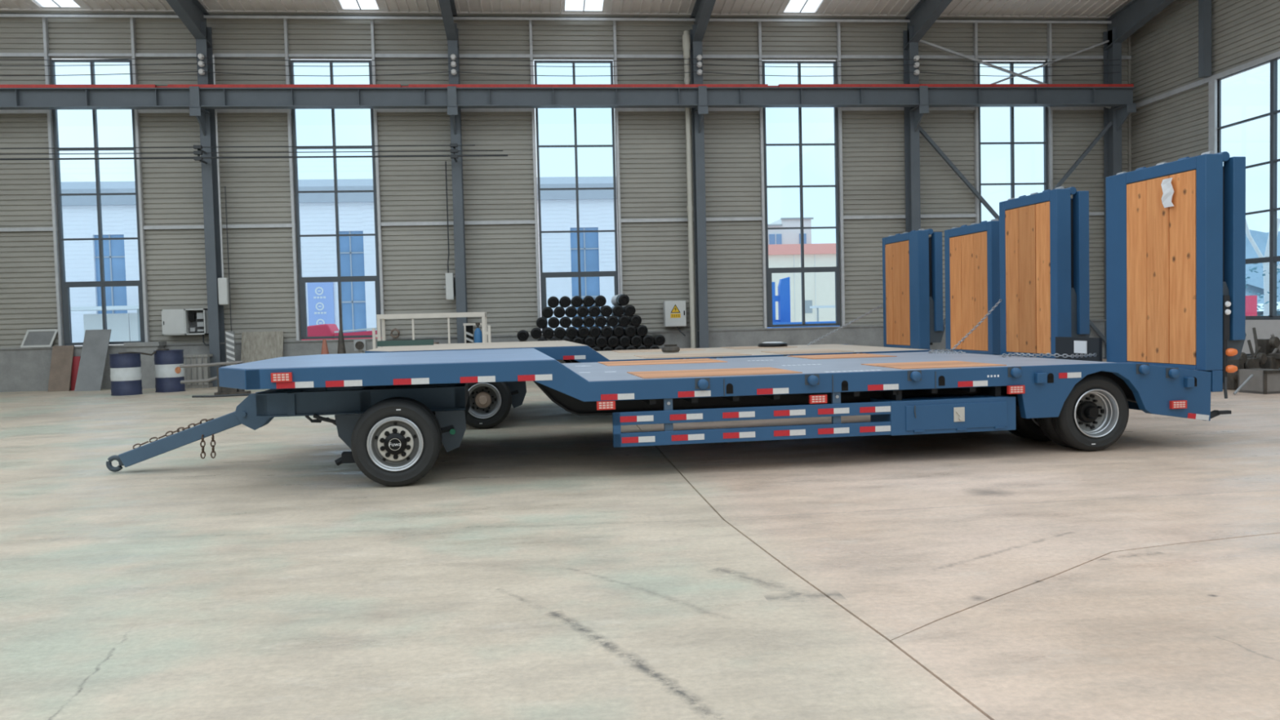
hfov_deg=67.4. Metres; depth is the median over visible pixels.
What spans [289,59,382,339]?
window
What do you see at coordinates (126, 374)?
barrel
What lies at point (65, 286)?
window
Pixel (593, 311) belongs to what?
pipe
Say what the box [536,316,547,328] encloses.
pipe
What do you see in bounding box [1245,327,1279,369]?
machine
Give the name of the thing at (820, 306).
table
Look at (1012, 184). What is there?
window
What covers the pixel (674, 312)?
box
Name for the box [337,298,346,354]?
post
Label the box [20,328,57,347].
panel
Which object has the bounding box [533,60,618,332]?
window
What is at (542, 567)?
floor
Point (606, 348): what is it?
pipe
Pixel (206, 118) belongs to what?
steel column
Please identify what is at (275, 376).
marker lamp
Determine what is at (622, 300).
pipe
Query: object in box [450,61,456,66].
insulator
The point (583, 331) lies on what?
pipe
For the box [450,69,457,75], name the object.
insulator
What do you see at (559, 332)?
pipe
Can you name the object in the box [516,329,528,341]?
pipe
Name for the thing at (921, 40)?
brace
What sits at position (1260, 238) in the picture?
hill
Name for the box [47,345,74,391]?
board
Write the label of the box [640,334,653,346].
pipe
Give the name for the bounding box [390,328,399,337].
coil
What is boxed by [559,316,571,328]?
pipe
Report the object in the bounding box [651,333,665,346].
pipe
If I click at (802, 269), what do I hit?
window
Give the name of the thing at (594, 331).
pipe
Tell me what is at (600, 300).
pipe
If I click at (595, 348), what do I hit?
pipe
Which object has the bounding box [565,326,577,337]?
pipe
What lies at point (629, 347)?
pipe
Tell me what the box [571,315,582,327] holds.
pipe
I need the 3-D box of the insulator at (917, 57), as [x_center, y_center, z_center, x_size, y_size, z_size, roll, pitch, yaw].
[7.461,-8.142,25.927,0.150,0.146,0.190,-2,2,-6]
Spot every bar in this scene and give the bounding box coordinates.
[0,145,475,149]
[0,150,502,155]
[0,154,507,159]
[179,360,243,368]
[180,376,217,383]
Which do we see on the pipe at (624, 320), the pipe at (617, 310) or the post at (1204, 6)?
the pipe at (617, 310)
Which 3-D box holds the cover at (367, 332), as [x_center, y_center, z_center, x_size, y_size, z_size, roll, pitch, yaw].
[-9.220,-0.446,33.455,2.500,1.510,1.200,-2,2,-6]
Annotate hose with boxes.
[118,348,168,355]
[191,393,251,397]
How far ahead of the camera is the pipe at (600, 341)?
24.00 m
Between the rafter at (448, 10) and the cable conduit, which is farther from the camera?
the cable conduit
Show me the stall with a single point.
(1251, 300)
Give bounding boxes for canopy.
[70,305,140,345]
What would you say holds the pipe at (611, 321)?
on the pipe at (606, 331)
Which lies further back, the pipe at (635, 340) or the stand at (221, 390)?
the pipe at (635, 340)
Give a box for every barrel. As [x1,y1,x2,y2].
[108,353,142,395]
[153,349,185,392]
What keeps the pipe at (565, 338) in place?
on the pipe
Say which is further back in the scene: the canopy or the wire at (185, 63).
the canopy
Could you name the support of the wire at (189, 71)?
attached to the insulator at (201, 72)
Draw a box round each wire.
[0,57,1119,62]
[0,62,1119,67]
[0,71,1120,76]
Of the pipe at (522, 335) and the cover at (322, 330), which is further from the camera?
the cover at (322, 330)
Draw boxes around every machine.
[772,276,791,322]
[1196,346,1266,390]
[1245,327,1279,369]
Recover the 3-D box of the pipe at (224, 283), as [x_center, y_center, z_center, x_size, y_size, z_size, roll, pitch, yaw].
[-10.680,-4.061,24.583,0.290,7.300,0.500,-2,2,-6]
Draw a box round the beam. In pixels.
[0,84,1136,110]
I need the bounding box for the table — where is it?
[809,305,835,321]
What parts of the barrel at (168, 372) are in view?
lid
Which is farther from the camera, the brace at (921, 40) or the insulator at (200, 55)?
the brace at (921, 40)
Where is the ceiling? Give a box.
[0,0,1132,23]
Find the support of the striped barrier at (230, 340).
on the floor
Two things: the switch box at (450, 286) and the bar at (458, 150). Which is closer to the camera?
the bar at (458, 150)
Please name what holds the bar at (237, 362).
on the stand at (221, 390)
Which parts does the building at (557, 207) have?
wall panel, wall panel, door frame, wall panel, sign panel, wall panel, door frame, wall panel, wall panel, door frame, wall panel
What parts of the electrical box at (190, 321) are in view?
door, panel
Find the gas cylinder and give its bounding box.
[474,323,482,342]
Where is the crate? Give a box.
[183,354,213,388]
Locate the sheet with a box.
[74,328,111,391]
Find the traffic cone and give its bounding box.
[320,338,328,354]
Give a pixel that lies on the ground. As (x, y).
(1259, 313)
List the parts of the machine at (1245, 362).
rod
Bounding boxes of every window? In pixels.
[49,59,145,345]
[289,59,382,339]
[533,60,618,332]
[761,60,840,327]
[977,61,1048,222]
[1217,57,1279,319]
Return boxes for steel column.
[189,22,226,386]
[447,22,467,343]
[689,24,708,347]
[902,26,928,349]
[1102,26,1136,359]
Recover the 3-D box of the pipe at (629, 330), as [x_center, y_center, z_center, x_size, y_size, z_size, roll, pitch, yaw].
[-0.290,-0.753,24.613,0.290,0.286,1.180,-2,2,-6]
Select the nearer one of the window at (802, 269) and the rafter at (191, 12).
the rafter at (191, 12)
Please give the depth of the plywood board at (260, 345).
24.84 m
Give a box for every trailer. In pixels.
[106,151,1246,486]
[364,218,1000,428]
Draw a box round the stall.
[1245,295,1257,315]
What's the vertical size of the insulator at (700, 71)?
0.146 m
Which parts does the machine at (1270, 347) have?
rod, rod, rod, rod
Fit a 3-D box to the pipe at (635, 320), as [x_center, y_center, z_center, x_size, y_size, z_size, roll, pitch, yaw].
[-0.154,-1.012,24.633,0.290,0.286,1.180,-2,2,-6]
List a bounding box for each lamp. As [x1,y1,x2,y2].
[271,372,292,382]
[596,400,615,409]
[808,394,826,404]
[1006,385,1025,394]
[1169,400,1186,408]
[1225,347,1237,355]
[1225,364,1237,373]
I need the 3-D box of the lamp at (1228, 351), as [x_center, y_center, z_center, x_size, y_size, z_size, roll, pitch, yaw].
[6.018,-0.079,9.777,0.115,0.084,0.084,-2,2,-9]
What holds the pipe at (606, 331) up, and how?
on the pipe at (600, 341)
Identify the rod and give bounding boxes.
[1233,373,1253,395]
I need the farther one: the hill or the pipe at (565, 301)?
the hill
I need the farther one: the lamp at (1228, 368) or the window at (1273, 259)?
the window at (1273, 259)
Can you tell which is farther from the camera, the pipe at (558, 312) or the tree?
the tree
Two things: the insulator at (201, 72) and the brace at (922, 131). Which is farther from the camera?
the brace at (922, 131)
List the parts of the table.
leg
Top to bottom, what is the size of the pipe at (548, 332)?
0.286 m
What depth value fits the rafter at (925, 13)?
25.27 m
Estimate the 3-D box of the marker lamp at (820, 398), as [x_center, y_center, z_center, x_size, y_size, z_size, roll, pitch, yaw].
[1.692,0.371,9.123,0.170,0.080,0.037,-2,2,-9]
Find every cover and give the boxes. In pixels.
[301,324,338,340]
[333,327,382,339]
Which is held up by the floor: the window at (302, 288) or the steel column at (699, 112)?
the steel column at (699, 112)
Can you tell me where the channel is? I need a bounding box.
[377,339,433,346]
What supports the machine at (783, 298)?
on the ground
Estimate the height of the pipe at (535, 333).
0.286 m
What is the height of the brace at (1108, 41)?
2.047 m
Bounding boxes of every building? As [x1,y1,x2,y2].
[60,176,618,346]
[767,217,835,322]
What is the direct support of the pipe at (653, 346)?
on the bed
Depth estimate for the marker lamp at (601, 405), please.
8.78 m
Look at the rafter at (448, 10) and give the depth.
23.93 m
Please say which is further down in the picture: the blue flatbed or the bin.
the bin
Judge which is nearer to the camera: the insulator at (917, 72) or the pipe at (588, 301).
the pipe at (588, 301)
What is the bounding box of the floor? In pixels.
[0,358,1279,719]
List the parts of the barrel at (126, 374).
lid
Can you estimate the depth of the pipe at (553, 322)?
23.84 m
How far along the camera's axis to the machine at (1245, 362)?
16.32 m
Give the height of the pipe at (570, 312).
0.286 m
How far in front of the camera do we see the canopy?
43.78 m
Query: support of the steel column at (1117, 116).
on the floor
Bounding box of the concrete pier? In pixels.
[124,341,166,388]
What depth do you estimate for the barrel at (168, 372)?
22.75 m
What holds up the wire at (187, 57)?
attached to the insulator at (200, 55)
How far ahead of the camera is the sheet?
24.27 m
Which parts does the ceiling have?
roof panel, roof panel, roof panel, roof panel, roof panel, roof panel, roof panel, roof panel, roof panel, roof panel, roof panel, roof panel, roof panel, roof panel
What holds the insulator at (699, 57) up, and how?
attached to the steel column at (699, 112)
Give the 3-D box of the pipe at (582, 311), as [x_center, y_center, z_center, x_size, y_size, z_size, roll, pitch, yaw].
[-1.474,-1.229,24.503,0.290,0.286,1.180,-2,2,-6]
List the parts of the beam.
rail, joint plate, rail, joint plate, rail, rail, joint plate, joint plate, rail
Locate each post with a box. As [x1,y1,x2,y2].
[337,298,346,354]
[1198,0,1211,77]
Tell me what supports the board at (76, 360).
on the floor
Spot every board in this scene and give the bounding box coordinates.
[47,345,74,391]
[71,355,80,390]
[240,331,283,363]
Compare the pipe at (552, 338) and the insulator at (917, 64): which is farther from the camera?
the insulator at (917, 64)
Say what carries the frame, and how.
on the floor
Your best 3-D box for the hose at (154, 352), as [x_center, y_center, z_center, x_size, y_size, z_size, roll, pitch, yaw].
[-11.618,-0.169,22.535,0.176,0.149,1.130,1,3,42]
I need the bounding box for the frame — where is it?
[372,311,491,349]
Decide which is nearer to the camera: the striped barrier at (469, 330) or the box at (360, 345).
the box at (360, 345)
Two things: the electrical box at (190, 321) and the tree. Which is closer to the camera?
the electrical box at (190, 321)
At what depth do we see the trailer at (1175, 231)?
9.72 m
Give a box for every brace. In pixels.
[919,39,1111,108]
[919,124,1106,344]
[928,40,1109,108]
[942,121,1112,325]
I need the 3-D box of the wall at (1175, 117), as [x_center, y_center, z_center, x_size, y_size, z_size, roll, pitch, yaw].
[15.966,-5.065,7.513,0.320,11.600,40.150,-2,2,-6]
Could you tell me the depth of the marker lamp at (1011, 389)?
9.39 m
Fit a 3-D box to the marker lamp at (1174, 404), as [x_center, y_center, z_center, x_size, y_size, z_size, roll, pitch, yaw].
[5.434,0.450,9.690,0.170,0.080,0.037,-2,2,-9]
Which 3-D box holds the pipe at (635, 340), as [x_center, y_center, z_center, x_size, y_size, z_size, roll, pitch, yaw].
[-0.140,-0.503,24.666,0.290,0.286,1.180,-2,2,-6]
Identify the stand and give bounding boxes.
[213,363,250,395]
[462,322,487,342]
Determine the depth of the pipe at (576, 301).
23.92 m
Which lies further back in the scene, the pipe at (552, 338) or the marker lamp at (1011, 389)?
the pipe at (552, 338)
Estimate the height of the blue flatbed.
1.250 m
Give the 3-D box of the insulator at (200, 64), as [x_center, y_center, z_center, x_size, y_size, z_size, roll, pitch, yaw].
[-11.006,-7.426,24.098,0.150,0.146,0.190,-2,2,-6]
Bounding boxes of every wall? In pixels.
[0,10,1131,391]
[1126,0,1279,353]
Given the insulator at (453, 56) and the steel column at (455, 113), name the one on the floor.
the steel column at (455, 113)
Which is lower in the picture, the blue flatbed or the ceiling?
the blue flatbed
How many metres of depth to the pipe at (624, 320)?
24.08 m
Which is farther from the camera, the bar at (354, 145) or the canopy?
the canopy
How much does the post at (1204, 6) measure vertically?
2.830 m
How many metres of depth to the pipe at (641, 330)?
24.10 m
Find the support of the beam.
on the steel column at (699, 112)
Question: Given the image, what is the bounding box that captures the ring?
[757,342,787,346]
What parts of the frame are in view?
stop post, post, post, rail, post, post, stop post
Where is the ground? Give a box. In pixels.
[1257,311,1279,315]
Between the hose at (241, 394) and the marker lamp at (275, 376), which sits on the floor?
the hose at (241, 394)
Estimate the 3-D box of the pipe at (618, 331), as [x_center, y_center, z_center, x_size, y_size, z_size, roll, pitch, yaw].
[-0.590,-0.747,24.653,0.290,0.286,1.180,-2,2,-6]
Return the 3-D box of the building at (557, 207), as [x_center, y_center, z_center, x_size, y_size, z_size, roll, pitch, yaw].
[-22.470,-4.816,55.735,46.600,9.000,20.300,-2,2,-6]
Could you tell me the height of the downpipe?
8.755 m
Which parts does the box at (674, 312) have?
warning plate, door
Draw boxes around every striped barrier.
[225,331,235,365]
[466,325,473,342]
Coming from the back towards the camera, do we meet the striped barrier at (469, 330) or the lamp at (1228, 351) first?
the striped barrier at (469, 330)
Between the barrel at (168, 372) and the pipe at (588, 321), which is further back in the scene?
the pipe at (588, 321)
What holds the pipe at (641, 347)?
on the bed
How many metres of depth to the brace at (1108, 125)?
26.69 m
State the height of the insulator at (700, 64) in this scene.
0.146 m
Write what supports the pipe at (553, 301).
on the pipe at (558, 312)
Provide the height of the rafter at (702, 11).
1.466 m
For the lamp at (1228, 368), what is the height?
0.084 m
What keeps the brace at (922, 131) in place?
attached to the steel column at (913, 115)
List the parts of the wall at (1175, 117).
corner trim, cladding panel, cladding panel, cladding panel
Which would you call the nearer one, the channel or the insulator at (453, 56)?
the channel
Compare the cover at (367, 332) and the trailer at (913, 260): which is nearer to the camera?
the trailer at (913, 260)
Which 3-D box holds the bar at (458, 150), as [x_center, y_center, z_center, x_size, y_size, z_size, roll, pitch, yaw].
[-11.998,-5.089,23.635,17.100,0.024,0.024,-2,2,-6]
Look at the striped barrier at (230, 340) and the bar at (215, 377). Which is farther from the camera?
the striped barrier at (230, 340)
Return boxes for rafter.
[165,0,212,47]
[438,0,458,48]
[690,0,715,48]
[903,0,951,49]
[1103,0,1174,50]
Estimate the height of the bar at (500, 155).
0.044 m
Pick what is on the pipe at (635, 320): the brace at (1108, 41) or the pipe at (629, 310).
the pipe at (629, 310)
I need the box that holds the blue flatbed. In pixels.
[767,320,839,328]
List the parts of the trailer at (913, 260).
neck plate, chassis rail, strap coil, deck plate, ramp chain, lift arm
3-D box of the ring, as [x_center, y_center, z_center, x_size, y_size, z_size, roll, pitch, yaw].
[2.361,-0.277,17.073,0.540,0.085,0.540,-2,2,-6]
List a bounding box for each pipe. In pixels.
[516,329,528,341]
[530,327,542,338]
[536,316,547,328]
[537,337,547,341]
[542,306,553,318]
[542,327,554,338]
[547,296,559,308]
[547,316,559,328]
[549,337,559,340]
[553,306,564,318]
[554,326,565,338]
[559,296,571,307]
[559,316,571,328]
[560,336,572,342]
[564,306,577,317]
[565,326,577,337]
[570,295,582,307]
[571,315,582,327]
[571,336,583,344]
[576,306,588,317]
[577,326,589,337]
[582,295,594,307]
[582,315,595,327]
[582,336,595,347]
[588,305,600,316]
[588,325,600,337]
[591,345,601,351]
[593,295,606,306]
[594,315,606,327]
[594,335,607,347]
[599,305,612,316]
[600,325,613,337]
[600,345,613,351]
[605,315,617,326]
[605,335,618,346]
[611,293,629,306]
[611,305,624,316]
[611,325,624,337]
[611,345,624,350]
[617,315,630,326]
[617,335,630,346]
[622,304,635,315]
[622,324,635,336]
[623,345,635,350]
[628,315,641,326]
[628,334,642,346]
[634,344,648,349]
[635,324,648,336]
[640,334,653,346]
[646,344,659,349]
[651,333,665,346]
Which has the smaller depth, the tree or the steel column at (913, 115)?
the steel column at (913, 115)
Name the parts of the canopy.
door, door, door, post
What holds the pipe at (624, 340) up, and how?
on the pipe at (629, 347)
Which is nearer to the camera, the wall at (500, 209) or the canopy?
the wall at (500, 209)
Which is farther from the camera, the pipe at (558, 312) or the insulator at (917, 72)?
the insulator at (917, 72)
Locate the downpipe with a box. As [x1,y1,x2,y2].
[682,31,695,348]
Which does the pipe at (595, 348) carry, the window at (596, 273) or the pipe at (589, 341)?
the pipe at (589, 341)
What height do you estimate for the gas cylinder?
1.460 m
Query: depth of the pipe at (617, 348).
24.04 m
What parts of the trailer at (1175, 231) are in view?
safety chain, hanging chain, hanging chain, dolly rail, dolly rail, neck plate, chassis rail, deck plate, ramp chain, tool box door, ramp chain, tail plate, ramp chain, white plate, lift arm, tail panel, lift arm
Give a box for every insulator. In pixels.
[197,53,204,59]
[197,60,204,66]
[198,68,204,75]
[450,53,456,60]
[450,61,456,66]
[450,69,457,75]
[696,54,702,60]
[696,62,702,67]
[697,69,702,75]
[913,55,919,61]
[913,62,919,67]
[913,69,919,75]
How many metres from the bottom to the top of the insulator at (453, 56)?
0.146 m
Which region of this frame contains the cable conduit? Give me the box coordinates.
[690,59,697,348]
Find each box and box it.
[161,308,208,346]
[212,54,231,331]
[354,339,367,353]
[444,161,455,300]
[662,300,686,335]
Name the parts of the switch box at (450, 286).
door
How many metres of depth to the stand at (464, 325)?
24.65 m
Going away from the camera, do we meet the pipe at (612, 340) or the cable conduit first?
the pipe at (612, 340)
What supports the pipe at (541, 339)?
on the pipe
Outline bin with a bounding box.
[1238,368,1279,394]
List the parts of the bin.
panel, panel, panel, panel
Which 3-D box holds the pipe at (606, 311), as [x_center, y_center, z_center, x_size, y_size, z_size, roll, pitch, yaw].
[-0.893,-1.248,24.599,0.290,0.286,1.180,-2,2,-6]
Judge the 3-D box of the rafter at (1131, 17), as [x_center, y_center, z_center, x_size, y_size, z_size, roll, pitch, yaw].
[13.443,-9.324,24.062,0.250,1.466,5.904,-2,2,-6]
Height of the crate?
0.840 m
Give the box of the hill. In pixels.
[1245,229,1279,303]
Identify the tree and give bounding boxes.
[1245,218,1279,315]
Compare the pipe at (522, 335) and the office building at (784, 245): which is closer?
the pipe at (522, 335)
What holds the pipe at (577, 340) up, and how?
on the pipe
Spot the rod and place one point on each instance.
(1251, 375)
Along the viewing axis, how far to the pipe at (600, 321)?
24.01 m
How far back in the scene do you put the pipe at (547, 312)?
23.86 m
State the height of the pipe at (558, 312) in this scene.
0.286 m
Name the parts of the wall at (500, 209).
cladding panel, cladding panel, cladding panel, cladding panel, cladding panel, cladding panel, cladding panel, cladding panel, cladding panel, cladding panel, cladding panel, cladding panel, cladding panel, cladding panel, cladding panel, cladding panel, cladding panel, cladding panel, cladding panel, cladding panel, cladding panel, cladding panel, cladding panel, cladding panel, cladding panel, cladding panel, cladding panel, cladding panel, cladding panel, cladding panel, cladding panel, cladding panel, cladding panel, cladding panel, cladding panel, cladding panel, cladding panel, cladding panel, cladding panel, cladding panel, cladding panel, cladding panel, cladding panel, cladding panel, cladding panel, cladding panel, cladding panel, cladding panel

